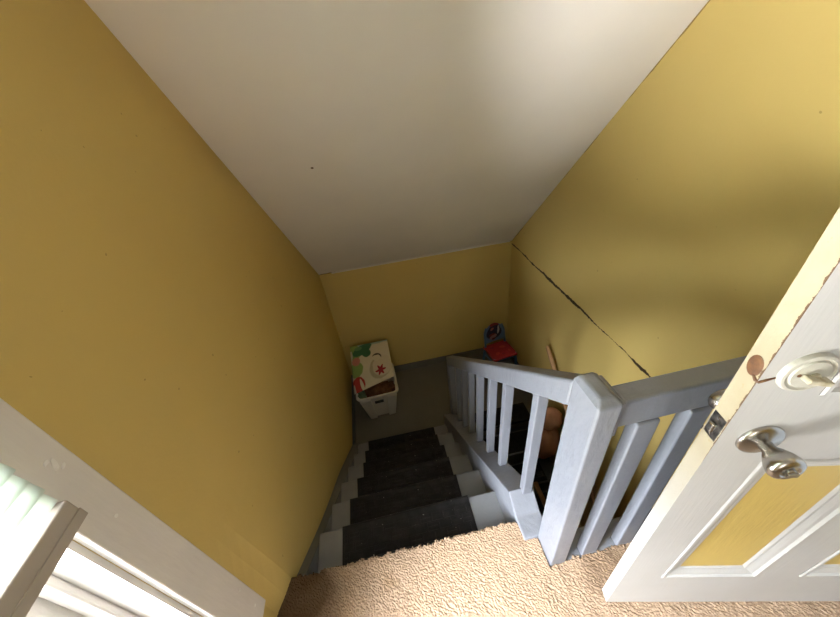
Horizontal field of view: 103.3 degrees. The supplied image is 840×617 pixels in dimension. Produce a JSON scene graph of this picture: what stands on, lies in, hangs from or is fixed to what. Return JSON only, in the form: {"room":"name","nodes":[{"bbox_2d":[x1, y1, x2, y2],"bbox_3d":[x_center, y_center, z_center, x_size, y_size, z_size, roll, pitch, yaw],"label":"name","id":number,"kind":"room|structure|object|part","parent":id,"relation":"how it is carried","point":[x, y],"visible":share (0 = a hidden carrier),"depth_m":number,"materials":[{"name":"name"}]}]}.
{"room":"staircase landing","nodes":[
{"label":"staircase landing","id":0,"kind":"room"},
{"bbox_2d":[0,0,351,616],"bbox_3d":[-0.592,1.291,1.448,0.244,6.050,5.022,-11,35,-5],"label":"wall","id":1,"kind":"structure","parent":0,"point":[157,324],"depth_m":0.89,"materials":[{"name":"yellow paint"}]},
{"bbox_2d":[0,398,265,616],"bbox_3d":[-0.641,0.492,0.174,0.229,1.885,0.958,-11,35,-5],"label":"window","id":2,"kind":"structure","parent":1,"relation":"in","point":[116,527],"depth_m":0.65,"materials":[{"name":"white paint"}]},
{"bbox_2d":[0,463,87,616],"bbox_3d":[-0.555,0.150,-0.050,0.030,1.035,0.794,-11,35,-5],"label":"window blind","id":3,"kind":"object","parent":2,"relation":"attached to","point":[24,506],"visible":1,"depth_m":0.48,"materials":[{"name":"white plastic"}]},
{"bbox_3d":[-0.507,0.550,0.230,0.017,0.052,0.794,-11,35,-5],"label":"rail","id":4,"kind":"part","parent":3,"relation":"part of","materials":[{"name":"white plastic"}]},
{"bbox_3d":[-0.634,0.829,0.396,0.034,0.848,0.724,-11,35,-5],"label":"sash","id":5,"kind":"part","parent":2,"relation":"part of","materials":[{"name":"white paint"}]},
{"bbox_2d":[351,376,355,444],"bbox_3d":[-0.725,1.109,3.622,0.014,0.090,0.957,-11,35,-5],"label":"baseboard","id":6,"kind":"structure","parent":1,"relation":"attached to","point":[353,397],"depth_m":3.54,"materials":[{"name":"grey paint"}]},
{"bbox_2d":[84,0,708,274],"bbox_3d":[0.276,-0.245,0.531,1.949,2.668,4.902,-11,35,-5],"label":"ceiling","id":7,"kind":"structure","parent":0,"point":[369,132],"depth_m":1.35,"materials":[{"name":"paint"}]},
{"bbox_2d":[319,241,511,374],"bbox_3d":[0.132,0.699,4.212,1.949,3.700,0.120,-11,35,-5],"label":"wall","id":8,"kind":"structure","parent":0,"point":[434,306],"depth_m":3.60,"materials":[{"name":"yellow paint"}]},
{"bbox_2d":[351,348,486,375],"bbox_3d":[0.134,0.657,4.101,1.949,0.095,0.015,-11,35,-5],"label":"baseboard","id":9,"kind":"structure","parent":8,"relation":"attached to","point":[479,351],"depth_m":4.09,"materials":[{"name":"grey paint"}]},
{"bbox_2d":[332,240,509,273],"bbox_3d":[0.029,-0.519,3.290,1.809,0.026,0.009,-11,35,-5],"label":"crown molding","id":10,"kind":"structure","parent":8,"relation":"attached to","point":[509,240],"depth_m":3.29,"materials":[{"name":"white paint"}]},
{"bbox_2d":[354,353,532,443],"bbox_3d":[0.236,1.022,3.749,1.949,0.120,1.027,-11,35,-5],"label":"floor","id":11,"kind":"structure","parent":0,"point":[423,400],"depth_m":3.61,"materials":[{"name":"grey paint"}]},
{"bbox_2d":[356,363,398,418],"bbox_3d":[-0.445,0.909,3.593,0.432,0.388,0.452,-12,35,-6],"label":"tub","id":12,"kind":"object","parent":11,"relation":"on","point":[385,403],"visible":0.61,"depth_m":3.42,"materials":[{"name":"white plastic"}]},
{"bbox_2d":[357,390,366,398],"bbox_3d":[-0.589,0.885,3.364,0.098,0.117,0.134,-11,35,-5],"label":"cloth","id":13,"kind":"object","parent":12,"relation":"in","point":[362,394],"visible":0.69,"depth_m":3.33,"materials":[{"name":"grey fabric"}]},
{"bbox_2d":[350,340,393,394],"bbox_3d":[-0.503,0.594,3.463,0.418,0.212,0.495,-11,35,-5],"label":"cushion","id":14,"kind":"object","parent":12,"relation":"in","point":[371,364],"visible":1,"depth_m":3.44,"materials":[{"name":"fabric"}]},
{"bbox_2d":[364,381,394,397],"bbox_3d":[-0.417,0.840,3.440,0.395,0.196,0.198,-11,35,-5],"label":"cloth","id":15,"kind":"object","parent":12,"relation":"in","point":[383,387],"visible":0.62,"depth_m":3.38,"materials":[{"name":"fabric"}]},
{"bbox_2d":[482,323,516,364],"bbox_3d":[0.917,0.463,3.840,0.328,0.544,0.304,-16,36,-12],"label":"chair","id":16,"kind":"object","parent":11,"relation":"on","point":[499,351],"visible":0.94,"depth_m":3.83,"materials":[{"name":"red fabric"}]},
{"bbox_3d":[0.756,0.353,3.850,0.037,0.267,0.078,2,36,14],"label":"post","id":17,"kind":"part","parent":16,"relation":"part of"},
{"bbox_3d":[0.861,0.273,3.844,0.250,0.228,0.066,-16,36,-12],"label":"backrest","id":18,"kind":"part","parent":16,"relation":"part of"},
{"bbox_3d":[0.923,0.484,3.840,0.294,0.042,0.269,-16,36,-12],"label":"seat","id":19,"kind":"part","parent":16,"relation":"part of","materials":[{"name":"red fabric"}]},
{"bbox_2d":[475,402,529,430],"bbox_3d":[0.837,1.113,3.418,0.560,0.035,0.209,-11,35,-5],"label":"mat","id":20,"kind":"object","parent":11,"relation":"on","point":[520,413],"visible":0.48,"depth_m":3.40,"materials":[{"name":"black rubber"}]},
{"bbox_2d":[483,425,580,527],"bbox_3d":[1.062,2.239,3.158,0.897,1.789,1.630,-11,35,-5],"label":"staircase","id":21,"kind":"structure","parent":11,"relation":"attached to","point":[547,464],"depth_m":3.34,"materials":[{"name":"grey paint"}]},
{"bbox_2d":[484,430,527,453],"bbox_3d":[0.888,1.382,3.375,0.560,0.035,0.209,-11,35,-5],"label":"mat","id":22,"kind":"object","parent":21,"relation":"on","point":[517,440],"visible":0.41,"depth_m":3.37,"materials":[{"name":"black carpet"}]},
{"bbox_2d":[512,460,547,481],"bbox_3d":[0.950,1.670,3.303,0.560,0.035,0.209,-11,35,-5],"label":"mat","id":23,"kind":"object","parent":21,"relation":"on","point":[539,476],"visible":0.18,"depth_m":3.30,"materials":[{"name":"black rubber"}]},
{"bbox_2d":[533,482,545,507],"bbox_3d":[1.072,1.654,2.938,0.040,0.020,0.240,-11,35,-5],"label":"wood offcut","id":24,"kind":"object","parent":21,"relation":"on","point":[536,485],"visible":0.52,"depth_m":2.95,"materials":[{"name":"brown wood"}]},
{"bbox_2d":[535,492,547,515],"bbox_3d":[1.013,1.958,3.230,0.560,0.035,0.209,-11,35,-5],"label":"mat","id":25,"kind":"object","parent":21,"relation":"on","point":[541,507],"visible":0.09,"depth_m":3.26,"materials":[{"name":"black rubber"}]},
{"bbox_2d":[538,407,562,458],"bbox_3d":[1.140,1.146,3.019,0.277,0.607,0.238,-11,35,-5],"label":"bundle","id":26,"kind":"object","parent":21,"relation":"on","point":[550,439],"visible":0.7,"depth_m":2.92,"materials":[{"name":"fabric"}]},
{"bbox_2d":[506,0,839,526],"bbox_3d":[1.457,0.894,1.630,0.120,6.050,5.022,-11,35,-5],"label":"wall","id":27,"kind":"structure","parent":0,"point":[672,242],"depth_m":1.41,"materials":[{"name":"yellow paint"}]},
{"bbox_2d":[546,346,595,503],"bbox_3d":[1.327,1.228,2.688,0.076,1.276,1.450,-11,35,-5],"label":"wall handrail","id":28,"kind":"object","parent":27,"relation":"attached to","point":[548,350],"visible":0.18,"depth_m":2.85,"materials":[{"name":"beige wood"}]},
{"bbox_2d":[602,207,839,601],"bbox_3d":[0.931,0.146,0.543,0.829,2.000,0.172,-4,35,5],"label":"door","id":29,"kind":"structure","parent":27,"relation":"in","point":[750,511],"depth_m":0.70,"materials":[{"name":"white paint"}]},
{"bbox_3d":[0.533,0.212,0.601,0.003,0.057,0.028,-4,35,5],"label":"latch plate","id":30,"kind":"part","parent":29,"relation":"part of","materials":[{"name":"metal"}]},
{"bbox_3d":[0.814,0.518,0.824,0.263,0.625,0.016,-4,35,5],"label":"panel moulding","id":31,"kind":"part","parent":29,"relation":"part of","materials":[{"name":"yellow paint"}]},
{"bbox_3d":[0.813,0.532,0.804,0.263,0.625,0.016,-4,35,5],"label":"panel moulding","id":32,"kind":"part","parent":29,"relation":"part of","materials":[{"name":"white paint"}]},
{"bbox_3d":[0.813,0.525,0.814,0.171,0.533,0.009,-4,35,5],"label":"panel","id":33,"kind":"part","parent":29,"relation":"part of","materials":[{"name":"yellow paint"}]},
{"bbox_3d":[0.604,0.235,0.588,0.075,0.075,0.015,-4,35,5],"label":"knob","id":34,"kind":"part","parent":29,"relation":"part of","materials":[{"name":"silver metal"}]},
{"bbox_3d":[0.576,0.096,0.493,0.077,0.077,0.010,-4,35,5],"label":"lock plate","id":35,"kind":"part","parent":29,"relation":"part of","materials":[{"name":"white metal"}]},
{"bbox_3d":[1.182,0.505,0.774,0.250,0.625,0.016,-4,35,5],"label":"panel moulding","id":36,"kind":"part","parent":29,"relation":"part of","materials":[{"name":"white paint"}]},
{"bbox_3d":[0.716,-0.205,0.286,0.263,0.808,0.016,-4,35,5],"label":"panel moulding","id":37,"kind":"part","parent":29,"relation":"part of","materials":[{"name":"white paint"}]},
{"bbox_3d":[1.183,0.498,0.784,0.158,0.533,0.009,-4,35,5],"label":"panel","id":38,"kind":"part","parent":29,"relation":"part of","materials":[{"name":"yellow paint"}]},
{"bbox_3d":[0.655,1.666,0.426,1.949,0.240,2.496,-11,35,-5],"label":"floor","id":39,"kind":"structure","parent":0,"visible":0},
{"bbox_2d":[277,522,839,616],"bbox_3d":[0.632,1.536,0.390,1.943,0.017,2.433,-11,35,-5],"label":"carpet","id":40,"kind":"object","parent":39,"relation":"on","point":[492,571],"visible":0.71,"depth_m":1.21,"materials":[{"name":"beige carpet"}]},
{"bbox_2d":[565,356,746,560],"bbox_3d":[0.920,0.487,1.074,0.874,0.922,0.097,-11,35,-5],"label":"landing railing","id":41,"kind":"object","parent":39,"relation":"on","point":[685,393],"visible":0.38,"depth_m":0.87,"materials":[{"name":"blue paint"}]},
{"bbox_3d":[0.967,0.852,1.330,0.874,0.026,0.097,-11,35,-5],"label":"floor plate","id":42,"kind":"part","parent":41,"relation":"part of","materials":[{"name":"blue paint"}]},
{"bbox_3d":[0.882,0.154,0.832,0.863,0.095,0.054,-11,35,-5],"label":"handrail","id":43,"kind":"part","parent":41,"relation":"part of","materials":[{"name":"blue paint"}]},
{"bbox_3d":[0.601,3.062,4.084,1.949,0.100,2.852,-11,35,-5],"label":"floor","id":44,"kind":"structure","parent":0,"visible":0},
{"bbox_2d":[297,413,542,575],"bbox_3d":[0.054,1.954,2.728,1.064,3.368,1.792,-11,35,-5],"label":"staircase","id":45,"kind":"structure","parent":44,"relation":"on","point":[493,490],"depth_m":1.74,"materials":[{"name":"grey paint"}]},
{"bbox_2d":[368,427,434,449],"bbox_3d":[-0.158,1.250,3.058,0.626,0.035,0.209,-11,35,-5],"label":"mat","id":46,"kind":"object","parent":45,"relation":"on","point":[409,436],"visible":0.35,"depth_m":3.09,"materials":[{"name":"black carpet"}]},
{"bbox_2d":[365,434,439,461],"bbox_3d":[-0.138,1.211,2.760,0.626,0.035,0.209,-11,35,-5],"label":"mat","id":47,"kind":"object","parent":45,"relation":"on","point":[430,441],"visible":0.5,"depth_m":2.79,"materials":[{"name":"black carpet"}]},
{"bbox_2d":[363,445,446,476],"bbox_3d":[-0.103,1.173,2.458,0.626,0.035,0.209,-11,35,-5],"label":"mat","id":48,"kind":"object","parent":45,"relation":"on","point":[433,453],"visible":0.45,"depth_m":2.49,"materials":[{"name":"black carpet"}]},
{"bbox_2d":[357,457,453,496],"bbox_3d":[-0.091,1.135,2.159,0.626,0.035,0.209,-11,35,-5],"label":"mat","id":49,"kind":"object","parent":45,"relation":"on","point":[438,468],"visible":0.63,"depth_m":2.18,"materials":[{"name":"black carpet"}]},
{"bbox_2d":[350,474,461,524],"bbox_3d":[-0.075,1.101,1.855,0.626,0.035,0.209,-11,35,-5],"label":"mat","id":50,"kind":"object","parent":45,"relation":"on","point":[384,503],"visible":0.6,"depth_m":1.87,"materials":[{"name":"black carpet"}]},
{"bbox_2d":[342,495,477,565],"bbox_3d":[-0.048,1.060,1.558,0.626,0.035,0.209,-11,35,-5],"label":"mat","id":51,"kind":"object","parent":45,"relation":"on","point":[422,525],"visible":0.79,"depth_m":1.56,"materials":[{"name":"black carpet"}]},
{"bbox_2d":[446,356,625,565],"bbox_3d":[0.390,0.701,2.040,0.077,2.318,1.626,-11,35,-6],"label":"stair railing","id":52,"kind":"object","parent":45,"relation":"attached to","point":[595,410],"visible":0.98,"depth_m":1.07,"materials":[{"name":"blue paint"}]},
{"bbox_3d":[0.308,0.834,3.061,0.061,0.952,0.065,-11,35,-5],"label":"post","id":53,"kind":"part","parent":52,"relation":"part of","materials":[{"name":"blue paint"}]},
{"bbox_3d":[0.329,0.324,1.833,0.062,1.403,1.528,-11,35,-6],"label":"handrail","id":54,"kind":"part","parent":52,"relation":"part of","materials":[{"name":"blue paint"}]},
{"bbox_3d":[0.458,0.554,1.023,0.062,0.931,0.102,-11,35,-5],"label":"newel post","id":55,"kind":"part","parent":52,"relation":"part of","materials":[{"name":"blue paint"}]}
]}

